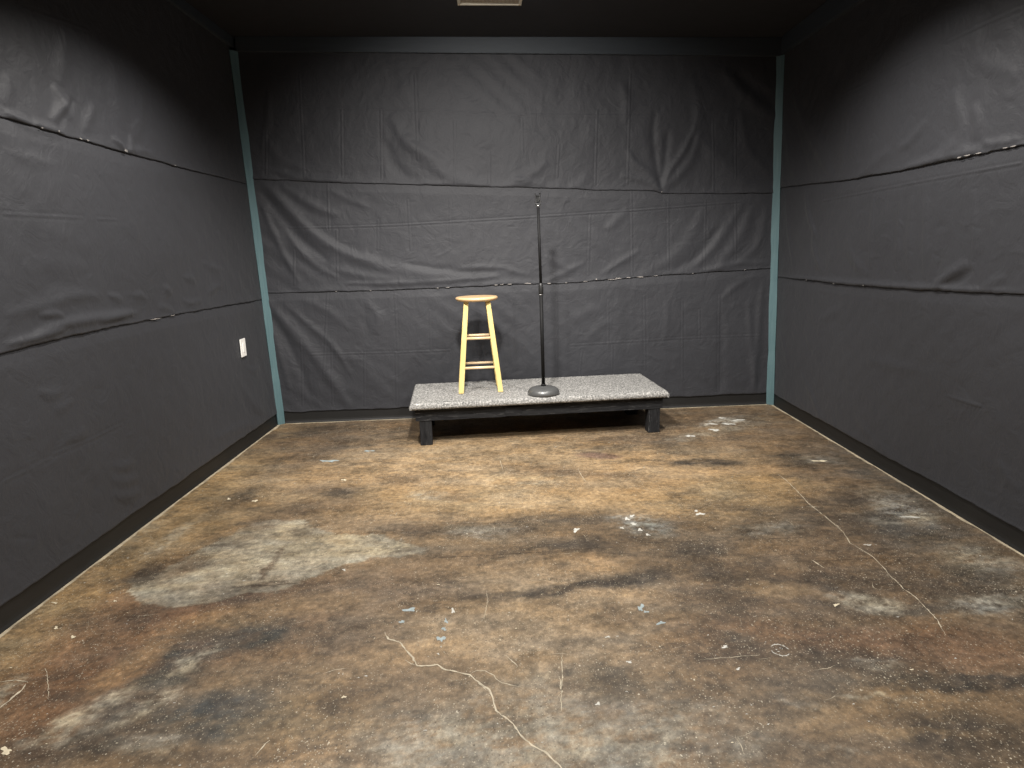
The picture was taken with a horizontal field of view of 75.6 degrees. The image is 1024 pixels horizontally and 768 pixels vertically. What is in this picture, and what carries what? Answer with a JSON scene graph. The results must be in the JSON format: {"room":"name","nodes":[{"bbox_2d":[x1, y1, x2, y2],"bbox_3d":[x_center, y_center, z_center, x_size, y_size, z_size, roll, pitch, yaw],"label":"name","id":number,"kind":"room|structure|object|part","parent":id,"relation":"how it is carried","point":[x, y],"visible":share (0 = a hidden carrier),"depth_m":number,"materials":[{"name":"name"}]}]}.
{"room":"entertainment venue","nodes":[
{"label":"entertainment venue","id":0,"kind":"room"},
{"bbox_2d":[185,0,827,37],"bbox_3d":[0.061,-2.010,1.603,4.700,0.220,7.380,-2,12,-1],"label":"ceiling","id":1,"kind":"structure","parent":0,"point":[304,18],"depth_m":4.62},
{"bbox_2d":[457,0,521,5],"bbox_3d":[-0.141,-2.462,4.171,0.420,0.017,0.360,-1,12,-2],"label":"ceiling vent","id":2,"kind":"object","parent":1,"relation":"in","point":[459,2],"visible":1,"depth_m":4.32,"materials":[{"name":"beige metal"}]},
{"bbox_2d":[462,0,518,3],"bbox_3d":[-0.141,-2.462,4.171,0.373,0.009,0.320,-1,12,-2],"label":"grille","id":3,"kind":"object","parent":2,"relation":"attached to","point":[463,1],"depth_m":4.30,"materials":[{"name":"beige metal"}]},
{"bbox_2d":[0,404,1023,767],"bbox_3d":[0.166,0.956,2.214,4.562,0.001,7.250,-2,12,-1],"label":"floor","id":4,"kind":"structure","parent":0,"point":[736,586],"depth_m":2.54,"materials":[{"name":"concrete"}]},
{"bbox_2d":[409,373,669,444],"bbox_3d":[0.184,0.183,5.190,1.909,0.323,0.756,-3,12,-5],"label":"stage riser","id":5,"kind":"object","parent":4,"relation":"on","point":[431,402],"visible":0.89,"depth_m":4.89,"materials":[{"name":"grey carpet"}]},
{"bbox_3d":[-0.631,0.304,4.840,0.088,0.276,0.088,-3,12,-5],"label":"leg","id":6,"kind":"part","parent":5,"relation":"part of","materials":[{"name":"black wood"}]},
{"bbox_2d":[455,295,502,393],"bbox_3d":[-0.258,-0.312,5.076,0.338,0.720,0.322,-3,12,-4],"label":"bar stool","id":7,"kind":"object","parent":5,"relation":"on","point":[470,298],"visible":1,"depth_m":4.97,"materials":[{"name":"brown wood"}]},
{"bbox_3d":[-0.365,-0.272,4.971,0.105,0.690,0.092,-3,12,-4],"label":"leg","id":8,"kind":"part","parent":7,"relation":"part of","materials":[{"name":"yellow wood"}]},
{"bbox_3d":[-0.268,-0.649,5.007,0.322,0.032,0.322,-3,12,-4],"label":"seat","id":9,"kind":"part","parent":7,"relation":"part of","materials":[{"name":"brown wood"}]},
{"bbox_3d":[-0.150,-0.323,5.187,0.135,0.690,0.050,-12,15,-40],"label":"leg","id":10,"kind":"part","parent":7,"relation":"part of","materials":[{"name":"yellow wood"}]},
{"bbox_3d":[-0.134,-0.283,4.987,0.135,0.690,0.050,6,14,32],"label":"leg","id":11,"kind":"part","parent":7,"relation":"part of","materials":[{"name":"yellow wood"}]},
{"bbox_2d":[528,193,559,396],"bbox_3d":[0.213,-0.632,4.765,0.236,1.445,0.237,-2,12,-1],"label":"microphone stand","id":12,"kind":"object","parent":5,"relation":"on","point":[543,390],"visible":1,"depth_m":4.80,"materials":[{"name":"grey metal"}]},
{"bbox_3d":[0.999,0.112,5.529,0.088,0.276,0.088,-3,12,-5],"label":"leg","id":13,"kind":"part","parent":5,"relation":"part of","materials":[{"name":"black wood"}]},
{"bbox_3d":[1.061,0.221,4.983,0.088,0.276,0.088,-3,12,-5],"label":"leg","id":14,"kind":"part","parent":5,"relation":"part of","materials":[{"name":"black wood"}]},
{"bbox_3d":[0.086,-1.351,5.402,4.600,3.250,0.215,-2,12,-1],"label":"wall","id":15,"kind":"structure","parent":0,"visible":0},
{"bbox_2d":[238,52,775,193],"bbox_3d":[0.031,-2.041,5.181,4.194,1.161,0.032,-2,12,-2],"label":"fabric panel","id":16,"kind":"object","parent":15,"relation":"attached to","point":[661,124],"visible":1,"depth_m":5.18,"materials":[{"name":"black fabric"}]},
{"bbox_2d":[235,36,783,56],"bbox_3d":[0.017,-2.586,5.064,4.202,0.221,0.045,-2,12,-2],"label":"trim","id":17,"kind":"structure","parent":15,"relation":"attached to","point":[637,46],"depth_m":5.04,"materials":[{"name":"black"}]},
{"bbox_2d":[253,179,772,292],"bbox_3d":[0.056,-1.267,5.338,4.194,0.938,0.034,-2,12,-2],"label":"fabric panel","id":18,"kind":"object","parent":15,"relation":"attached to","point":[316,236],"visible":0.99,"depth_m":5.35,"materials":[{"name":"black fabric"}]},
{"bbox_2d":[268,268,769,411],"bbox_3d":[0.084,-0.375,5.520,4.194,1.109,0.034,-2,12,-2],"label":"fabric panel","id":19,"kind":"object","parent":15,"relation":"attached to","point":[705,333],"visible":0.87,"depth_m":5.52,"materials":[{"name":"black fabric"}]},
{"bbox_2d":[284,393,765,423],"bbox_3d":[0.141,0.201,5.649,4.131,0.108,0.016,-2,12,-2],"label":"baseboard","id":20,"kind":"structure","parent":15,"relation":"attached to","point":[730,399],"depth_m":5.62,"materials":[{"name":"black rubber"}]},
{"bbox_2d":[766,54,784,404],"bbox_3d":[2.163,-1.191,5.426,0.102,2.797,0.055,9,15,41],"label":"trim","id":21,"kind":"structure","parent":15,"relation":"attached to","point":[780,60],"depth_m":5.40,"materials":[{"name":"teal paint"}]},
{"bbox_3d":[-2.124,-0.549,1.817,0.324,3.250,7.060,-2,12,-1],"label":"wall","id":22,"kind":"structure","parent":0,"visible":0},
{"bbox_2d":[0,0,246,183],"bbox_3d":[-2.089,-1.361,1.631,0.048,1.017,6.982,-2,12,0],"label":"fabric panel","id":23,"kind":"object","parent":22,"relation":"attached to","point":[141,78],"visible":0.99,"depth_m":3.56,"materials":[{"name":"black fabric"}]},
{"bbox_2d":[0,117,261,353],"bbox_3d":[-2.041,-0.450,1.818,0.049,0.972,6.982,-2,12,0],"label":"fabric panel","id":24,"kind":"object","parent":22,"relation":"attached to","point":[94,237],"visible":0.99,"depth_m":3.31,"materials":[{"name":"black fabric"}]},
{"bbox_2d":[0,300,276,606],"bbox_3d":[-1.995,0.460,2.004,0.038,1.007,6.982,-2,12,0],"label":"fabric panel","id":25,"kind":"object","parent":22,"relation":"attached to","point":[97,426],"visible":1,"depth_m":3.28,"materials":[{"name":"black fabric"}]},
{"bbox_2d":[239,338,246,356],"bbox_3d":[-1.994,-0.270,4.897,0.011,0.132,0.092,-2,12,-1],"label":"wall plate","id":26,"kind":"object","parent":25,"relation":"attached to","point":[242,341],"visible":1,"depth_m":4.89,"materials":[{"name":"white plastic"}]},
{"bbox_2d":[0,415,276,633],"bbox_3d":[-1.970,0.993,2.098,0.016,0.108,6.991,-2,12,0],"label":"baseboard","id":27,"kind":"structure","parent":22,"relation":"attached to","point":[15,609],"depth_m":3.26,"materials":[{"name":"black rubber"}]},
{"bbox_2d":[167,0,234,47],"bbox_3d":[-2.115,-1.876,1.542,0.045,0.070,7.052,-2,12,0],"label":"trim","id":28,"kind":"structure","parent":22,"relation":"attached to","point":[185,7],"depth_m":4.50,"materials":[{"name":"black"}]},
{"bbox_2d":[229,50,284,424],"bbox_3d":[-2.027,-1.088,5.273,0.124,2.918,0.060,-2,12,-1],"label":"trim","id":29,"kind":"structure","parent":22,"relation":"attached to","point":[234,60],"depth_m":5.24,"materials":[{"name":"teal paint"}]},
{"bbox_3d":[2.243,-0.707,1.911,0.321,3.250,7.140,-2,12,-1],"label":"wall","id":30,"kind":"structure","parent":0,"visible":0},
{"bbox_2d":[781,0,864,53],"bbox_3d":[2.102,-1.851,1.644,0.045,0.246,7.082,-2,12,0],"label":"trim","id":31,"kind":"structure","parent":30,"relation":"attached to","point":[831,10],"depth_m":4.52,"materials":[{"name":"black"}]},
{"bbox_2d":[774,277,1023,531],"bbox_3d":[2.223,0.276,2.090,0.037,1.069,7.062,-2,12,0],"label":"fabric panel","id":32,"kind":"object","parent":30,"relation":"attached to","point":[930,381],"visible":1,"depth_m":3.58,"materials":[{"name":"black fabric"}]},
{"bbox_2d":[774,395,1023,554],"bbox_3d":[2.252,0.840,2.190,0.016,0.108,7.072,-2,12,0],"label":"baseboard","id":33,"kind":"structure","parent":30,"relation":"attached to","point":[1011,536],"depth_m":3.64,"materials":[{"name":"black rubber"}]},
{"bbox_2d":[778,145,1023,293],"bbox_3d":[2.180,-0.541,1.923,0.033,0.754,7.062,-2,12,0],"label":"fabric panel","id":34,"kind":"object","parent":30,"relation":"attached to","point":[956,225],"visible":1,"depth_m":3.55,"materials":[{"name":"black fabric"}]},
{"bbox_2d":[780,0,1023,187],"bbox_3d":[2.141,-1.341,1.759,0.036,1.070,7.062,-2,12,0],"label":"fabric panel","id":35,"kind":"object","parent":30,"relation":"attached to","point":[886,86],"visible":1,"depth_m":3.62,"materials":[{"name":"black fabric"}]}
]}

